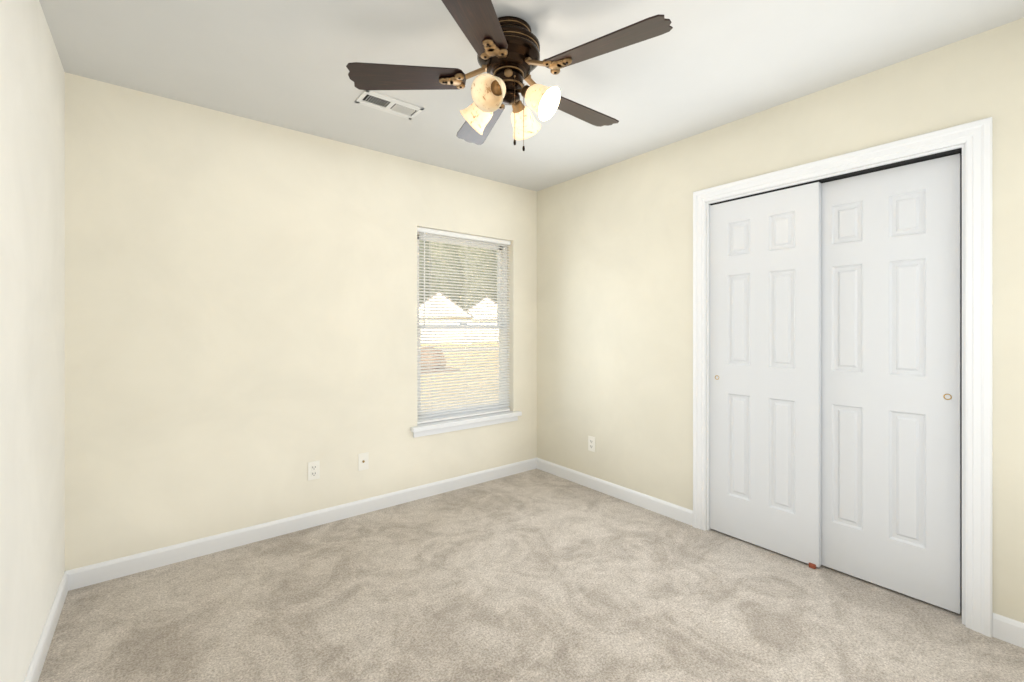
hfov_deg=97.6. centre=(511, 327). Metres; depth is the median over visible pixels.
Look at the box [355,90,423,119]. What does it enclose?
ceiling vent
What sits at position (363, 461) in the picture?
outlet
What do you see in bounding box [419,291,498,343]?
houses
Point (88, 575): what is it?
baseboard
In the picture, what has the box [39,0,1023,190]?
ceiling
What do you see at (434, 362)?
bush
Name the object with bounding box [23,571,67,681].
baseboard
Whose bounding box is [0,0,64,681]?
wall
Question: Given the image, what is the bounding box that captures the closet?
[693,117,992,636]
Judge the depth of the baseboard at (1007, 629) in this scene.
1.76 m
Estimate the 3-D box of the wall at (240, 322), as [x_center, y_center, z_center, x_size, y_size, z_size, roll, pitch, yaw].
[-0.714,0.017,3.304,3.905,2.440,0.140,0,0,-38]
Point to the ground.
(463, 372)
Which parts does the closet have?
door, door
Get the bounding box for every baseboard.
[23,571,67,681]
[66,458,536,590]
[537,458,692,525]
[992,613,1023,647]
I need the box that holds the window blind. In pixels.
[417,227,510,423]
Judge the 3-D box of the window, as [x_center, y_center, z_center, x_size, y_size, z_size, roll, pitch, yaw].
[-0.364,0.025,3.550,1.000,1.525,0.186,0,0,-38]
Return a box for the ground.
[421,343,498,411]
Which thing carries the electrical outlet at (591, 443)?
attached to the wall at (615, 310)
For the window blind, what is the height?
1.442 m
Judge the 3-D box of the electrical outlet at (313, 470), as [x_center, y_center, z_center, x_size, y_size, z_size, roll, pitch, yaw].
[-1.236,0.890,2.794,0.070,0.114,0.008,0,0,-38]
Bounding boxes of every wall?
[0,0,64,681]
[65,72,536,570]
[537,18,1023,622]
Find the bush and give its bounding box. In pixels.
[421,337,498,372]
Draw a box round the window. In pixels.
[411,232,521,437]
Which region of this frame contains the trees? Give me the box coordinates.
[419,240,496,309]
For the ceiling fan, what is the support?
hanging from the ceiling
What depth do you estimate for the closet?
2.19 m
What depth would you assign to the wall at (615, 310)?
2.88 m
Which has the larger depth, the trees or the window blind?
the trees
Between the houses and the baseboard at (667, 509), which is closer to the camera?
the baseboard at (667, 509)
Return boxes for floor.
[38,469,1023,681]
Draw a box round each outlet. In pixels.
[308,460,319,480]
[358,452,368,470]
[588,436,594,451]
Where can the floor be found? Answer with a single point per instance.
(535, 575)
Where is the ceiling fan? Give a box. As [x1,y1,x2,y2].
[346,0,672,150]

